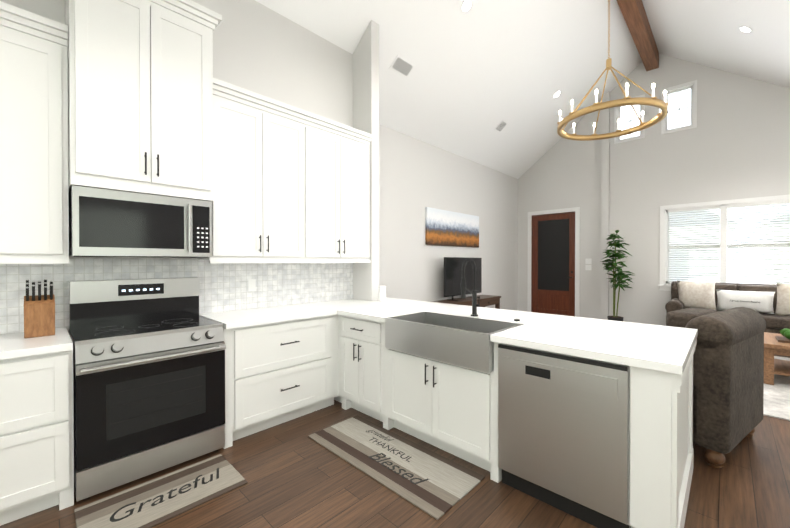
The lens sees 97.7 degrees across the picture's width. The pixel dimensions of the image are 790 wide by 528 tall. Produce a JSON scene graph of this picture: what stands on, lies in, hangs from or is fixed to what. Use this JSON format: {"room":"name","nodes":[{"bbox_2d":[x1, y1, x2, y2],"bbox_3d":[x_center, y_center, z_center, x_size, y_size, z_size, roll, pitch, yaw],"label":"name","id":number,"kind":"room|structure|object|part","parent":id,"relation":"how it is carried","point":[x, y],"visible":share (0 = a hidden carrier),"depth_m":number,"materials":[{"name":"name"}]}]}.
{"room":"kitchen and living room","nodes":[
{"label":"kitchen and living room","id":0,"kind":"room"},
{"bbox_2d":[0,0,378,330],"bbox_3d":[-2.430,-0.834,2.430,1.010,4.400,5.427,0,1,44],"label":"wall","id":1,"kind":"structure","parent":0,"point":[260,48],"depth_m":3.68,"materials":[{"name":"paint"}]},
{"bbox_2d":[0,12,67,259],"bbox_3d":[-2.329,-0.708,2.058,0.325,1.355,0.537,0,1,44],"label":"upper cabinet","id":2,"kind":"object","parent":1,"relation":"attached to","point":[33,134],"depth_m":2.03,"materials":[{"name":"white wood"}]},
{"bbox_2d":[64,0,215,203],"bbox_3d":[-1.824,-1.163,2.505,0.430,1.353,0.804,0,1,44],"label":"upper cabinet","id":3,"kind":"object","parent":1,"relation":"attached to","point":[131,128],"depth_m":2.32,"materials":[{"name":"white wood"}]},
{"bbox_2d":[68,188,215,259],"bbox_3d":[-1.834,-0.268,2.522,0.400,0.428,0.788,0,1,44],"label":"microwave","id":4,"kind":"object","parent":1,"relation":"attached to","point":[100,224],"depth_m":2.33,"materials":[{"name":"silver metal"}]},
{"bbox_2d":[0,258,352,333],"bbox_3d":[-1.825,0.194,2.825,0.003,0.480,3.786,0,1,44],"label":"backsplash","id":5,"kind":"structure","parent":1,"relation":"attached to","point":[223,287],"depth_m":3.00,"materials":[{"name":"tile"}]},
{"bbox_2d":[248,279,255,290],"bbox_3d":[-1.367,0.203,3.296,0.005,0.115,0.070,0,1,44],"label":"outlet","id":6,"kind":"object","parent":5,"relation":"attached to","point":[251,284],"visible":1,"depth_m":3.29,"materials":[{"name":"white plastic"}]},
{"bbox_2d":[216,88,311,259],"bbox_3d":[-1.259,-0.716,3.170,0.325,1.355,0.925,0,1,44],"label":"upper cabinet","id":7,"kind":"object","parent":1,"relation":"attached to","point":[264,152],"depth_m":3.03,"materials":[{"name":"white wood"}]},
{"bbox_2d":[312,120,370,259],"bbox_3d":[-0.717,-0.720,3.735,0.325,1.355,0.925,0,1,44],"label":"upper cabinet","id":8,"kind":"object","parent":1,"relation":"attached to","point":[340,160],"depth_m":3.64,"materials":[{"name":"white wood"}]},
{"bbox_2d":[0,355,789,527],"bbox_3d":[1.594,1.415,2.677,6.850,0.100,11.500,0,1,44],"label":"floor","id":9,"kind":"structure","parent":0,"point":[292,473],"depth_m":2.04,"materials":[{"name":"brown wood"}]},
{"bbox_2d":[0,333,73,525],"bbox_3d":[-2.280,0.925,1.904,0.625,0.890,0.709,0,1,44],"label":"base cabinet","id":10,"kind":"object","parent":9,"relation":"on","point":[37,420],"depth_m":1.84,"materials":[{"name":"white wood"}]},
{"bbox_2d":[0,328,71,361],"bbox_3d":[-2.466,0.462,1.692,0.646,0.040,1.262,0,1,44],"label":"countertop","id":11,"kind":"structure","parent":10,"relation":"on","point":[11,345],"depth_m":1.90,"materials":[{"name":"white stone"}]},
{"bbox_2d":[24,278,54,337],"bbox_3d":[-2.179,0.262,2.115,0.239,0.352,0.130,0,1,44],"label":"knife block","id":12,"kind":"object","parent":11,"relation":"on","point":[39,314],"visible":1,"depth_m":2.06,"materials":[{"name":"brown wood"}]},
{"bbox_2d":[68,277,225,500],"bbox_3d":[-1.721,0.742,2.420,0.714,1.250,0.796,0,1,44],"label":"range","id":13,"kind":"object","parent":9,"relation":"on","point":[148,376],"visible":1,"depth_m":2.24,"materials":[{"name":"silver metal"}]},
{"bbox_2d":[74,454,247,527],"bbox_3d":[-1.348,1.363,2.031,0.455,0.012,0.770,0,1,44],"label":"kitchen rug","id":14,"kind":"object","parent":9,"relation":"on","point":[156,501],"visible":1,"depth_m":2.01,"materials":[{"name":"brown woven fabric"}]},
{"bbox_2d":[223,326,335,448],"bbox_3d":[-1.112,0.916,3.119,0.625,0.890,1.039,0,1,44],"label":"base cabinet","id":15,"kind":"object","parent":9,"relation":"on","point":[266,387],"depth_m":2.77,"materials":[{"name":"white wood"}]},
{"bbox_2d":[199,298,697,477],"bbox_3d":[-0.029,0.453,2.828,3.684,0.040,2.122,0,1,44],"label":"countertop","id":16,"kind":"structure","parent":15,"relation":"on","point":[601,391],"depth_m":2.18,"materials":[{"name":"white stone"}]},
{"bbox_2d":[378,286,385,301],"bbox_3d":[-0.146,0.338,3.941,0.088,0.174,0.088,0,1,44],"label":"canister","id":17,"kind":"object","parent":16,"relation":"on","point":[382,293],"visible":1,"depth_m":3.90,"materials":[{"name":"white"}]},
{"bbox_2d":[340,370,383,427],"bbox_3d":[0.100,0.915,3.380,0.688,0.890,1.054,0,1,44],"label":"base cabinet","id":18,"kind":"object","parent":9,"relation":"on","point":[367,398],"depth_m":3.05,"materials":[{"name":"white wood"}]},
{"bbox_2d":[308,415,484,519],"bbox_3d":[-0.055,1.360,2.463,1.270,0.012,0.505,0,1,44],"label":"kitchen rug","id":19,"kind":"object","parent":9,"relation":"on","point":[436,486],"visible":1,"depth_m":2.33,"materials":[{"name":"brown woven fabric"}]},
{"bbox_2d":[384,386,491,479],"bbox_3d":[0.430,1.020,2.644,0.925,0.690,0.518,0,1,44],"label":"base cabinet","id":20,"kind":"object","parent":9,"relation":"on","point":[470,440],"depth_m":2.45,"materials":[{"name":"white wood"}]},
{"bbox_2d":[431,295,500,308],"bbox_3d":[1.353,1.002,6.583,0.445,0.670,2.000,0,1,44],"label":"console table","id":21,"kind":"object","parent":9,"relation":"on","point":[487,300],"visible":0.25,"depth_m":6.66,"materials":[{"name":"brown wood"}]},
{"bbox_2d":[444,257,481,300],"bbox_3d":[1.306,0.272,6.546,0.240,0.789,1.250,0,1,44],"label":"tv","id":22,"kind":"object","parent":21,"relation":"on","point":[452,275],"visible":0.73,"depth_m":6.38,"materials":[{"name":"black plastic"}]},
{"bbox_2d":[492,426,495,481],"bbox_3d":[1.234,0.922,2.289,0.725,0.890,1.054,0,1,44],"label":"base cabinet","id":23,"kind":"object","parent":9,"relation":"on","point":[493,427],"depth_m":2.17,"materials":[{"name":"white wood"}]},
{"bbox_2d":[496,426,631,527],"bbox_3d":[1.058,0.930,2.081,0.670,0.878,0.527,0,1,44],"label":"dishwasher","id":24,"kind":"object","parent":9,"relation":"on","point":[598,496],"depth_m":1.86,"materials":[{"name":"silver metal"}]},
{"bbox_2d":[600,230,633,320],"bbox_3d":[4.422,0.335,6.843,0.604,2.000,0.725,0,1,44],"label":"potted plant","id":25,"kind":"object","parent":9,"relation":"on","point":[620,275],"visible":0.98,"depth_m":6.84,"materials":[{"name":"green plant"}]},
{"bbox_2d":[632,346,695,527],"bbox_3d":[1.559,0.925,1.979,0.173,0.890,1.059,0,1,44],"label":"base cabinet","id":26,"kind":"object","parent":9,"relation":"on","point":[660,499],"depth_m":1.61,"materials":[{"name":"white wood"}]},
{"bbox_2d":[666,307,765,468],"bbox_3d":[2.263,0.855,2.856,0.952,1.018,0.971,0,0,-33],"label":"armchair","id":27,"kind":"object","parent":9,"relation":"on","point":[728,375],"visible":0.5,"depth_m":2.32,"materials":[{"name":"brown fabric"}]},
{"bbox_2d":[665,281,789,333],"bbox_3d":[5.834,0.816,5.401,2.452,1.059,0.931,0,1,44],"label":"sofa","id":28,"kind":"object","parent":9,"relation":"on","point":[770,303],"visible":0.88,"depth_m":5.55,"materials":[{"name":"brown fabric"}]},
{"bbox_2d":[763,356,789,420],"bbox_3d":[5.066,1.353,3.438,2.200,0.012,2.910,0,1,44],"label":"area rug","id":29,"kind":"object","parent":9,"relation":"on","point":[776,400],"depth_m":3.48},
{"bbox_2d":[764,328,789,384],"bbox_3d":[4.843,1.041,3.781,1.200,0.607,0.900,0,1,44],"label":"coffee table","id":30,"kind":"object","parent":29,"relation":"on","point":[776,344],"visible":0.81,"depth_m":3.86,"materials":[{"name":"brown wood"}]},
{"bbox_2d":[379,124,517,310],"bbox_3d":[1.159,-0.564,6.777,0.160,3.800,5.813,0,1,44],"label":"wall","id":31,"kind":"structure","parent":0,"point":[416,177],"depth_m":6.31,"materials":[{"name":"paint"}]},
{"bbox_3d":[1.159,-0.674,6.688,0.038,0.660,1.760,0,1,44],"label":"painting","id":32,"kind":"part","parent":31,"relation":"part of"},
{"bbox_2d":[255,0,789,178],"bbox_3d":[1.577,-2.828,2.594,6.700,2.932,11.300,0,1,44],"label":"ceiling","id":33,"kind":"structure","parent":0,"point":[481,71],"depth_m":5.30,"materials":[{"name":"paint"}]},
{"bbox_2d":[389,55,414,78],"bbox_3d":[0.096,-2.634,4.616,0.156,0.119,0.340,0,1,44],"label":"ceiling vent","id":34,"kind":"object","parent":33,"relation":"in","point":[401,66],"depth_m":4.61,"materials":[{"name":"grey"}]},
{"bbox_2d":[461,0,472,12],"bbox_3d":[0.895,-3.225,4.302,0.139,0.106,0.169,0,1,38],"label":"recessed light","id":35,"kind":"object","parent":33,"relation":"in","point":[466,5],"depth_m":4.30,"materials":[{"name":"white plastic"}]},
{"bbox_2d":[494,120,507,132],"bbox_3d":[2.044,-2.648,6.641,0.180,0.137,0.220,0,1,44],"label":"ceiling vent","id":36,"kind":"object","parent":33,"relation":"in","point":[502,124],"depth_m":6.63,"materials":[{"name":"grey"}]},
{"bbox_2d":[553,90,560,98],"bbox_3d":[3.092,-3.241,6.587,0.139,0.106,0.169,0,1,38],"label":"recessed light","id":37,"kind":"object","parent":33,"relation":"in","point":[556,94],"depth_m":6.58,"materials":[{"name":"white plastic"}]},
{"bbox_2d":[617,0,658,70],"bbox_3d":[1.288,-3.967,2.862,0.200,0.300,10.998,0,1,44],"label":"ridge beam","id":38,"kind":"structure","parent":33,"relation":"attached to","point":[636,19],"depth_m":5.74,"materials":[{"name":"brown wood"}]},
{"bbox_2d":[557,0,668,140],"bbox_3d":[2.675,-2.787,4.313,1.188,2.080,1.186,0,1,44],"label":"chandelier","id":39,"kind":"object","parent":38,"relation":"hanging from","point":[653,100],"visible":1,"depth_m":4.21,"materials":[{"name":"gold metal"}]},
{"bbox_2d":[739,26,752,32],"bbox_3d":[4.857,-3.250,4.778,0.139,0.106,0.169,0,1,38],"label":"recessed light","id":40,"kind":"object","parent":33,"relation":"in","point":[745,29],"depth_m":4.77,"materials":[{"name":"white plastic"}]},
{"bbox_2d":[518,53,789,325],"bbox_3d":[5.492,-1.513,6.552,6.470,5.700,0.120,0,1,44],"label":"wall","id":41,"kind":"structure","parent":0,"point":[734,144],"depth_m":6.83,"materials":[{"name":"paint"}]},
{"bbox_2d":[533,213,574,315],"bbox_3d":[3.748,0.072,8.190,0.964,2.497,0.104,0,1,44],"label":"entry door","id":42,"kind":"structure","parent":41,"relation":"in","point":[553,258],"depth_m":8.19,"materials":[{"name":"brown wood"}]},
{"bbox_2d":[585,265,591,269],"bbox_3d":[4.283,0.079,7.635,0.120,0.120,0.010,0,1,44],"label":"switch plate","id":43,"kind":"object","parent":41,"relation":"attached to","point":[587,267],"depth_m":7.63,"materials":[{"name":"white plastic"}]},
{"bbox_2d":[585,259,591,263],"bbox_3d":[4.283,-0.060,7.634,0.120,0.120,0.010,0,1,44],"label":"switch plate","id":44,"kind":"object","parent":41,"relation":"attached to","point":[588,261],"depth_m":7.63,"materials":[{"name":"white plastic"}]},
{"bbox_2d":[601,91,609,319],"bbox_3d":[4.493,-1.189,7.369,0.140,5.040,0.088,0,1,44],"label":"pilaster","id":45,"kind":"object","parent":41,"relation":"attached to","point":[605,170],"visible":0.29,"depth_m":7.33,"materials":[{"name":"paint"}]},
{"bbox_2d":[527,80,789,316],"bbox_3d":[3.577,-1.017,4.649,6.349,4.735,5.503,0,1,44],"label":"trim","id":46,"kind":"structure","parent":41,"relation":"attached to","point":[664,285],"depth_m":6.72,"materials":[{"name":"white wood"}]},
{"bbox_2d":[668,200,789,283],"bbox_3d":[6.169,-0.328,5.872,2.400,1.420,0.045,0,1,44],"label":"window blinds","id":47,"kind":"object","parent":41,"relation":"attached to","point":[729,206],"visible":1,"depth_m":6.05,"materials":[{"name":"white plastic"}]},
{"bbox_2d":[669,243,789,247],"bbox_3d":[6.204,-0.323,5.908,2.460,0.060,0.035,0,1,44],"label":"trim","id":48,"kind":"structure","parent":41,"relation":"attached to","point":[728,246],"depth_m":6.11,"materials":[{"name":"white"}]},
{"label":"outside","id":49,"kind":"structure","parent":0,"visible":0},
{"bbox_2d":[621,89,789,283],"bbox_3d":[21.251,-9.772,21.848,60.000,28.000,0.100,0,1,44],"label":"sky","id":50,"kind":"structure","parent":49,"point":[685,114],"depth_m":21.89,"materials":[{"name":"white"}]},
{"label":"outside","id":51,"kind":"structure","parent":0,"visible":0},
{"bbox_2d":[669,210,789,283],"bbox_3d":[13.071,-0.761,13.406,28.000,5.300,19.500,0,1,44],"label":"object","id":52,"kind":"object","parent":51,"point":[719,249],"visible":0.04,"depth_m":11.58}
]}

